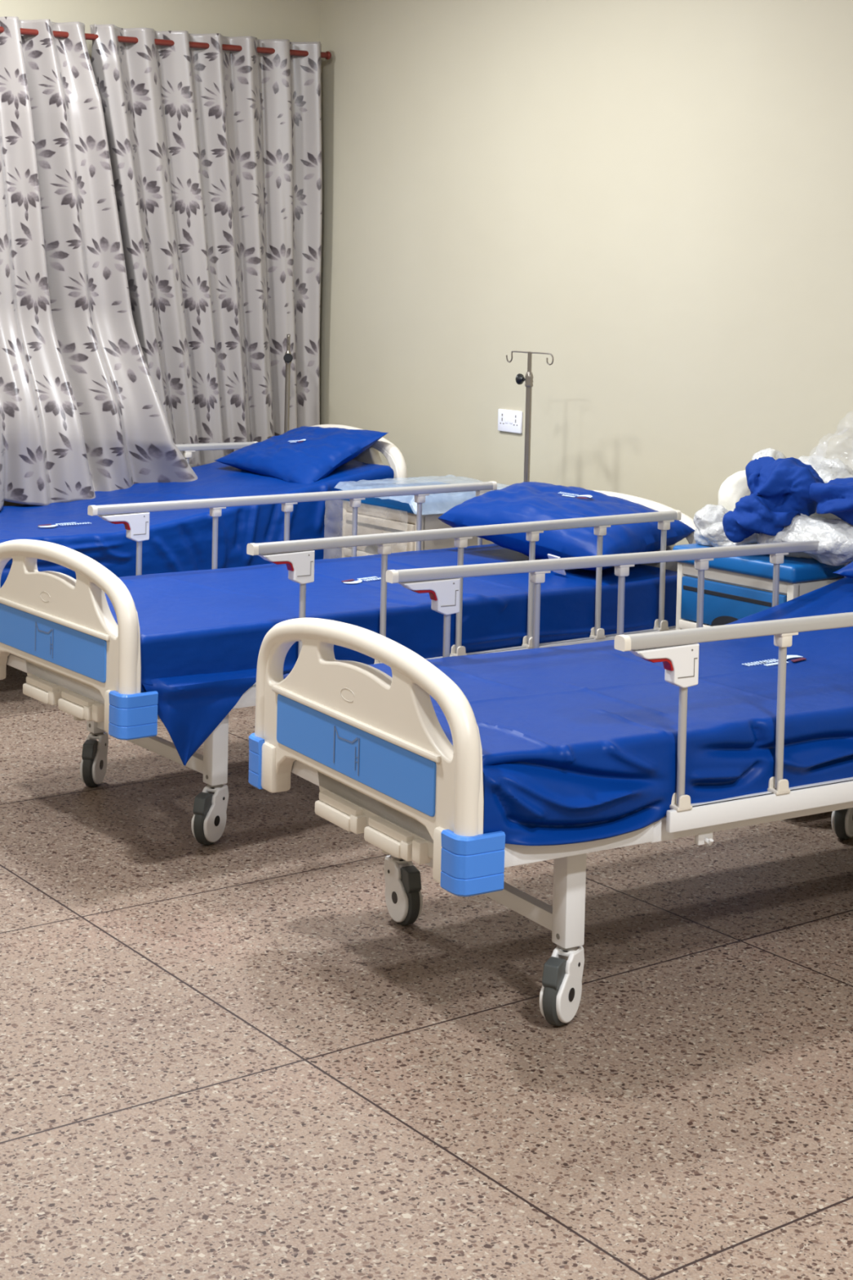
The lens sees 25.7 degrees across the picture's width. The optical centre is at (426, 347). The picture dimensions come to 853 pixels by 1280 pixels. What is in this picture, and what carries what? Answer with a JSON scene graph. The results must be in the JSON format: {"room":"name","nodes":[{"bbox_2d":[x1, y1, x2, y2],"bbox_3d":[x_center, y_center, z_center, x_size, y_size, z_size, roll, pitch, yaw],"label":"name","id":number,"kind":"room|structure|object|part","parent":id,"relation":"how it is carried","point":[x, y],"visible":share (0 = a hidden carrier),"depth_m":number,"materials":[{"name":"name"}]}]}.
{"room":"hospital room","nodes":[
{"label":"hospital room","id":0,"kind":"room"},
{"bbox_2d":[0,0,320,506],"bbox_3d":[-3.572,-0.315,6.351,7.400,3.050,0.120,0,3,-35],"label":"wall","id":1,"kind":"structure","parent":0,"point":[294,20],"depth_m":8.01,"materials":[{"name":"beige paint"}]},
{"bbox_2d":[0,26,331,59],"bbox_3d":[-1.802,-1.250,7.366,3.268,0.037,0.159,-2,3,-35],"label":"curtain rod","id":2,"kind":"object","parent":1,"relation":"attached to","point":[327,55],"visible":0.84,"depth_m":7.79,"materials":[{"name":"red paint"}]},
{"bbox_2d":[0,16,197,510],"bbox_3d":[-1.478,-0.340,7.387,1.424,1.927,0.572,0,3,-35],"label":"curtain","id":3,"kind":"object","parent":2,"relation":"hanging from","point":[82,414],"visible":0.97,"depth_m":7.47,"materials":[{"name":"white fabric"}]},
{"bbox_2d":[89,23,322,467],"bbox_3d":[-0.911,-0.305,7.962,1.137,2.059,0.152,0,3,-35],"label":"curtain","id":4,"kind":"object","parent":2,"relation":"hanging from","point":[215,153],"visible":0.74,"depth_m":7.98,"materials":[{"name":"white fabric"}]},
{"bbox_2d":[0,664,852,1279],"bbox_3d":[-0.890,1.463,2.506,7.600,0.100,9.600,0,3,-35],"label":"floor","id":5,"kind":"structure","parent":0,"point":[229,1058],"depth_m":3.71,"materials":[{"name":"stone"}]},
{"bbox_2d":[175,424,407,484],"bbox_3d":[-1.207,0.779,7.122,2.150,0.918,0.941,0,3,-34],"label":"hospital bed","id":6,"kind":"object","parent":5,"relation":"on","point":[392,453],"visible":0.09,"depth_m":7.48,"materials":[{"name":"white paint"}]},
{"bbox_2d":[0,459,394,588],"bbox_3d":[-1.206,0.655,7.099,1.995,0.428,0.921,0,3,-34],"label":"mattress","id":7,"kind":"object","parent":6,"relation":"on","point":[180,540],"visible":0.65,"depth_m":6.94,"materials":[{"name":"blue fabric"}]},
{"bbox_2d":[214,426,388,484],"bbox_3d":[-0.500,0.424,7.506,0.422,0.212,0.660,0,3,-37],"label":"pillow","id":8,"kind":"object","parent":7,"relation":"on","point":[303,455],"visible":0.94,"depth_m":7.36,"materials":[{"name":"blue fabric"}]},
{"bbox_3d":[-1.376,0.416,7.530,1.553,0.027,0.032,0,3,-34],"label":"rail","id":9,"kind":"part","parent":6,"relation":"part of","materials":[{"name":"metal"}]},
{"bbox_2d":[283,333,293,432],"bbox_3d":[-0.601,0.401,8.035,0.039,0.915,0.232,1,2,-4],"label":"pole","id":10,"kind":"object","parent":6,"relation":"attached to","point":[287,357],"visible":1,"depth_m":8.02,"materials":[{"name":"silver metal"}]},
{"bbox_3d":[-0.591,0.045,7.993,0.039,0.040,0.044,1,2,-4],"label":"clamp knob","id":11,"kind":"part","parent":10,"relation":"part of","materials":[{"name":"black plastic"}]},
{"bbox_3d":[-0.341,0.607,7.693,0.055,0.574,0.911,0,3,-34],"label":"headboard","id":12,"kind":"part","parent":6,"relation":"part of","materials":[{"name":"beige plastic"}]},
{"bbox_2d":[0,480,696,844],"bbox_3d":[-0.195,0.903,5.732,2.150,0.818,0.949,0,3,-37],"label":"hospital bed","id":13,"kind":"object","parent":5,"relation":"on","point":[61,630],"visible":0.51,"depth_m":5.13,"materials":[{"name":"white paint"}]},
{"bbox_3d":[-1.050,0.951,5.202,0.073,0.052,0.185,0,3,-37],"label":"crank handle","id":14,"kind":"part","parent":13,"relation":"part of","materials":[{"name":"beige plastic"}]},
{"bbox_2d":[35,622,53,658],"bbox_3d":[-1.041,0.795,5.095,0.001,0.084,0.110,0,3,-38],"label":"print","id":15,"kind":"object","parent":13,"relation":"attached to","point":[36,624],"depth_m":5.07},
{"bbox_3d":[-1.029,0.795,5.088,0.008,0.113,0.676,0,3,-37],"label":"inset panel","id":16,"kind":"part","parent":13,"relation":"part of","materials":[{"name":"blue plastic"}]},
{"bbox_3d":[-1.015,0.753,5.096,0.055,0.440,0.911,0,3,-37],"label":"footboard","id":17,"kind":"part","parent":13,"relation":"part of","materials":[{"name":"beige plastic"}]},
{"bbox_3d":[-0.920,0.961,5.032,0.073,0.052,0.175,0,3,-37],"label":"crank handle","id":18,"kind":"part","parent":13,"relation":"part of","materials":[{"name":"beige plastic"}]},
{"bbox_3d":[-0.977,1.025,5.567,0.050,0.234,0.050,0,3,-37],"label":"leg","id":19,"kind":"part","parent":13,"relation":"part of","materials":[{"name":"white paint"}]},
{"bbox_2d":[91,702,104,722],"bbox_3d":[-0.863,0.962,4.935,0.030,0.046,0.033,0,3,-37],"label":"socket","id":20,"kind":"object","parent":13,"relation":"attached to","point":[97,708],"depth_m":4.92,"materials":[{"name":"beige plastic"}]},
{"bbox_3d":[-0.198,0.910,5.728,2.050,0.057,0.880,0,3,-37],"label":"bed frame","id":21,"kind":"part","parent":13,"relation":"part of","materials":[{"name":"white paint"}]},
{"bbox_3d":[-0.885,0.675,5.763,0.017,0.330,0.018,0,3,-37],"label":"post","id":22,"kind":"part","parent":13,"relation":"part of","materials":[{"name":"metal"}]},
{"bbox_3d":[-0.670,0.674,5.926,0.017,0.330,0.018,0,3,-37],"label":"post","id":23,"kind":"part","parent":13,"relation":"part of","materials":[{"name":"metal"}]},
{"bbox_3d":[-0.565,1.054,5.028,0.050,0.234,0.050,0,3,-37],"label":"leg","id":24,"kind":"part","parent":13,"relation":"part of","materials":[{"name":"white paint"}]},
{"bbox_3d":[-0.456,0.673,6.090,0.017,0.330,0.018,0,3,-37],"label":"post","id":25,"kind":"part","parent":13,"relation":"part of","materials":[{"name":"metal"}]},
{"bbox_3d":[-0.389,0.490,6.132,1.553,0.027,0.032,0,3,-37],"label":"rail","id":26,"kind":"part","parent":13,"relation":"part of","materials":[{"name":"metal"}]},
{"bbox_3d":[-0.334,0.714,5.041,0.017,0.330,0.018,0,3,-37],"label":"post","id":27,"kind":"part","parent":13,"relation":"part of","materials":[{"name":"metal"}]},
{"bbox_3d":[-0.241,0.672,6.254,0.017,0.330,0.018,0,3,-37],"label":"post","id":28,"kind":"part","parent":13,"relation":"part of","materials":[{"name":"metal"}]},
{"bbox_3d":[-0.120,0.713,5.205,0.017,0.330,0.018,0,3,-37],"label":"post","id":29,"kind":"part","parent":13,"relation":"part of","materials":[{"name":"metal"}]},
{"bbox_2d":[104,543,677,765],"bbox_3d":[-0.192,0.880,5.707,1.995,0.351,0.912,0,3,-37],"label":"mattress","id":30,"kind":"object","parent":13,"relation":"on","point":[202,633],"visible":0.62,"depth_m":5.40,"materials":[{"name":"blue fabric"}]},
{"bbox_2d":[437,481,694,575],"bbox_3d":[0.441,0.587,6.185,0.450,0.237,0.798,0,3,-38],"label":"pillow","id":31,"kind":"object","parent":30,"relation":"on","point":[526,501],"visible":0.8,"depth_m":6.06,"materials":[{"name":"blue fabric"}]},
{"bbox_3d":[-0.026,0.671,6.418,0.017,0.330,0.018,0,3,-37],"label":"post","id":32,"kind":"part","parent":13,"relation":"part of","materials":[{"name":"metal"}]},
{"bbox_3d":[0.095,0.712,5.368,0.017,0.330,0.018,0,3,-37],"label":"post","id":33,"kind":"part","parent":13,"relation":"part of","materials":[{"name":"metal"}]},
{"bbox_3d":[0.162,0.529,5.410,1.553,0.027,0.032,0,3,-37],"label":"rail","id":34,"kind":"part","parent":13,"relation":"part of","materials":[{"name":"metal"}]},
{"bbox_3d":[0.188,0.670,6.582,0.017,0.330,0.018,0,3,-37],"label":"post","id":35,"kind":"part","parent":13,"relation":"part of","materials":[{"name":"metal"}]},
{"bbox_2d":[506,351,553,481],"bbox_3d":[0.358,0.473,6.683,0.232,0.915,0.039,3,3,43],"label":"pole","id":36,"kind":"object","parent":13,"relation":"attached to","point":[520,379],"visible":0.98,"depth_m":6.66,"materials":[{"name":"silver metal"}]},
{"bbox_3d":[0.345,0.115,6.688,0.039,0.040,0.044,-1,3,-43],"label":"clamp knob","id":37,"kind":"part","parent":36,"relation":"part of","materials":[{"name":"black plastic"}]},
{"bbox_3d":[0.310,0.711,5.532,0.017,0.330,0.018,0,3,-37],"label":"post","id":38,"kind":"part","parent":13,"relation":"part of","materials":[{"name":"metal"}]},
{"bbox_3d":[0.524,0.710,5.696,0.017,0.330,0.018,0,3,-37],"label":"post","id":39,"kind":"part","parent":13,"relation":"part of","materials":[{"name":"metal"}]},
{"bbox_3d":[0.635,0.729,6.354,0.055,0.474,0.911,0,3,-37],"label":"headboard","id":40,"kind":"part","parent":13,"relation":"part of","materials":[{"name":"beige plastic"}]},
{"bbox_3d":[0.739,0.709,5.860,0.017,0.330,0.018,0,3,-37],"label":"post","id":41,"kind":"part","parent":13,"relation":"part of","materials":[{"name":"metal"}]},
{"bbox_2d":[338,481,494,557],"bbox_3d":[-0.002,0.902,6.964,0.482,0.740,0.484,0,3,-39],"label":"locker","id":42,"kind":"object","parent":5,"relation":"on","point":[375,515],"visible":0.27,"depth_m":6.76,"materials":[{"name":"beige metal"}]},
{"bbox_3d":[-0.170,0.688,6.819,0.020,0.129,0.404,0,3,-39],"label":"drawer","id":43,"kind":"part","parent":42,"relation":"part of","materials":[{"name":"beige metal"}]},
{"bbox_2d":[350,475,508,513],"bbox_3d":[0.038,0.542,6.953,0.570,0.062,0.611,0,3,-35],"label":"plastic cover","id":44,"kind":"object","parent":42,"relation":"on","point":[458,499],"visible":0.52,"depth_m":7.00,"materials":[{"name":"blue"}]},
{"bbox_2d":[248,540,852,1026],"bbox_3d":[0.733,0.966,4.532,2.150,0.822,0.949,0,2,-32],"label":"hospital bed","id":45,"kind":"object","parent":5,"relation":"on","point":[384,766],"visible":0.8,"depth_m":3.93,"materials":[{"name":"white paint"}]},
{"bbox_3d":[-0.170,1.012,4.088,0.073,0.052,0.185,0,2,-32],"label":"crank handle","id":46,"kind":"part","parent":45,"relation":"part of","materials":[{"name":"beige plastic"}]},
{"bbox_2d":[333,725,359,775],"bbox_3d":[-0.171,0.856,3.980,0.001,0.084,0.110,0,2,-32],"label":"print","id":47,"kind":"object","parent":45,"relation":"attached to","point":[335,728],"depth_m":3.96},
{"bbox_3d":[-0.160,0.856,3.971,0.008,0.113,0.676,0,2,-32],"label":"inset panel","id":48,"kind":"part","parent":45,"relation":"part of","materials":[{"name":"blue plastic"}]},
{"bbox_3d":[-0.145,0.814,3.978,0.055,0.440,0.911,0,2,-32],"label":"footboard","id":49,"kind":"part","parent":45,"relation":"part of","materials":[{"name":"beige plastic"}]},
{"bbox_3d":[-0.057,1.022,3.905,0.073,0.052,0.175,0,2,-32],"label":"crank handle","id":50,"kind":"part","parent":45,"relation":"part of","materials":[{"name":"beige plastic"}]},
{"bbox_2d":[412,838,431,864],"bbox_3d":[-0.010,1.023,3.803,0.030,0.046,0.033,0,2,-32],"label":"socket","id":51,"kind":"object","parent":45,"relation":"attached to","point":[421,847],"depth_m":3.79,"materials":[{"name":"beige plastic"}]},
{"bbox_3d":[0.050,0.738,4.630,0.017,0.330,0.018,0,2,-32],"label":"post","id":52,"kind":"part","parent":45,"relation":"part of","materials":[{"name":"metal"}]},
{"bbox_3d":[0.279,0.738,4.772,0.017,0.330,0.018,0,2,-32],"label":"post","id":53,"kind":"part","parent":45,"relation":"part of","materials":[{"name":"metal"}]},
{"bbox_2d":[283,577,852,845],"bbox_3d":[0.742,0.794,4.494,1.995,0.350,0.931,0,2,-32],"label":"mattress","id":54,"kind":"object","parent":45,"relation":"on","point":[579,742],"visible":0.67,"depth_m":4.03,"materials":[{"name":"blue fabric"}]},
{"bbox_2d":[832,561,852,578],"bbox_3d":[1.457,0.561,4.957,0.396,0.210,0.660,0,2,-32],"label":"pillow","id":55,"kind":"object","parent":54,"relation":"on","point":[847,571],"visible":1,"depth_m":5.11,"materials":[{"name":"blue fabric"}]},
{"bbox_3d":[0.295,1.116,3.867,0.050,0.234,0.050,0,2,-32],"label":"leg","id":56,"kind":"part","parent":45,"relation":"part of","materials":[{"name":"white paint"}]},
{"bbox_3d":[0.729,0.975,4.528,2.050,0.057,0.880,0,2,-32],"label":"bed frame","id":57,"kind":"part","parent":45,"relation":"part of","materials":[{"name":"white paint"}]},
{"bbox_3d":[0.580,0.556,4.949,1.553,0.027,0.032,0,2,-32],"label":"rail","id":58,"kind":"part","parent":45,"relation":"part of","materials":[{"name":"metal"}]},
{"bbox_3d":[0.509,0.738,4.914,0.017,0.330,0.018,0,2,-32],"label":"post","id":59,"kind":"part","parent":45,"relation":"part of","materials":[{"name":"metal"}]},
{"bbox_3d":[0.527,0.777,3.858,0.017,0.330,0.018,0,2,-32],"label":"post","id":60,"kind":"part","parent":45,"relation":"part of","materials":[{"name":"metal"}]},
{"bbox_3d":[0.738,0.738,5.056,0.017,0.330,0.018,0,2,-32],"label":"post","id":61,"kind":"part","parent":45,"relation":"part of","materials":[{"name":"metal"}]},
{"bbox_3d":[1.058,0.595,4.177,1.553,0.027,0.032,0,2,-32],"label":"rail","id":62,"kind":"part","parent":45,"relation":"part of","materials":[{"name":"metal"}]},
{"bbox_3d":[0.968,0.739,5.198,0.017,0.330,0.018,0,2,-32],"label":"post","id":63,"kind":"part","parent":45,"relation":"part of","materials":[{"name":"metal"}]},
{"bbox_3d":[0.757,0.777,4.000,0.017,0.330,0.018,0,2,-32],"label":"post","id":64,"kind":"part","parent":45,"relation":"part of","materials":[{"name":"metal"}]},
{"bbox_2d":[672,543,852,819],"bbox_3d":[1.068,0.976,5.621,0.482,0.740,0.484,0,3,-38],"label":"locker","id":65,"kind":"object","parent":5,"relation":"on","point":[736,588],"visible":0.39,"depth_m":5.45,"materials":[{"name":"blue plastic"}]},
{"bbox_2d":[693,504,757,546],"bbox_3d":[0.893,0.537,5.602,0.185,0.127,0.257,1,2,-2],"label":"plastic bag","id":66,"kind":"object","parent":65,"relation":"on","point":[708,521],"visible":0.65,"depth_m":5.58,"materials":[{"name":"white plastic"}]},
{"bbox_3d":[0.897,0.761,5.480,0.020,0.129,0.404,0,3,-38],"label":"drawer","id":67,"kind":"part","parent":65,"relation":"part of","materials":[{"name":"blue plastic"}]},
{"bbox_2d":[718,470,756,544],"bbox_3d":[1.018,0.487,5.677,0.220,0.226,0.262,0,3,-35],"label":"cloth bundle","id":68,"kind":"object","parent":65,"relation":"on","point":[735,487],"visible":0.18,"depth_m":5.65,"materials":[{"name":"white fabric"}]},
{"bbox_2d":[751,448,786,460],"bbox_3d":[1.056,0.364,5.790,0.099,0.105,0.109,0,3,-35],"label":"ball","id":69,"kind":"object","parent":68,"relation":"on","point":[771,452],"visible":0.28,"depth_m":5.77,"materials":[{"name":"white plastic"}]},
{"bbox_2d":[756,513,852,565],"bbox_3d":[1.114,0.545,5.402,0.250,0.136,0.487,0,3,-35],"label":"plastic bag","id":70,"kind":"object","parent":65,"relation":"on","point":[835,536],"visible":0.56,"depth_m":5.29,"materials":[{"name":"white plastic"}]},
{"bbox_2d":[722,456,852,542],"bbox_3d":[1.095,0.450,5.343,0.280,0.248,0.491,0,3,-35],"label":"sheet","id":71,"kind":"object","parent":70,"relation":"on","point":[781,490],"visible":1,"depth_m":5.36,"materials":[{"name":"fabric"}]},
{"bbox_2d":[798,455,852,519],"bbox_3d":[1.158,0.430,5.609,0.217,0.210,0.383,0,3,-35],"label":"plastic bag","id":72,"kind":"object","parent":65,"relation":"on","point":[828,469],"visible":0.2,"depth_m":5.53,"materials":[{"name":"white plastic"}]},
{"bbox_2d":[319,0,852,545],"bbox_3d":[2.231,-0.116,4.599,0.120,3.050,9.640,0,3,-35],"label":"wall","id":73,"kind":"structure","parent":0,"point":[653,198],"depth_m":6.84,"materials":[{"name":"beige paint"}]},
{"bbox_2d":[497,408,522,433],"bbox_3d":[0.322,0.285,7.223,0.014,0.086,0.146,0,3,-35],"label":"wall socket","id":74,"kind":"object","parent":73,"relation":"attached to","point":[508,420],"visible":1,"depth_m":7.21,"materials":[{"name":"white plastic"}]},
{"bbox_2d":[505,418,512,423],"bbox_3d":[0.317,0.285,7.220,0.003,0.018,0.044,0,3,-35],"label":"rocker switch","id":75,"kind":"object","parent":74,"relation":"attached to","point":[507,420],"depth_m":7.22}
]}

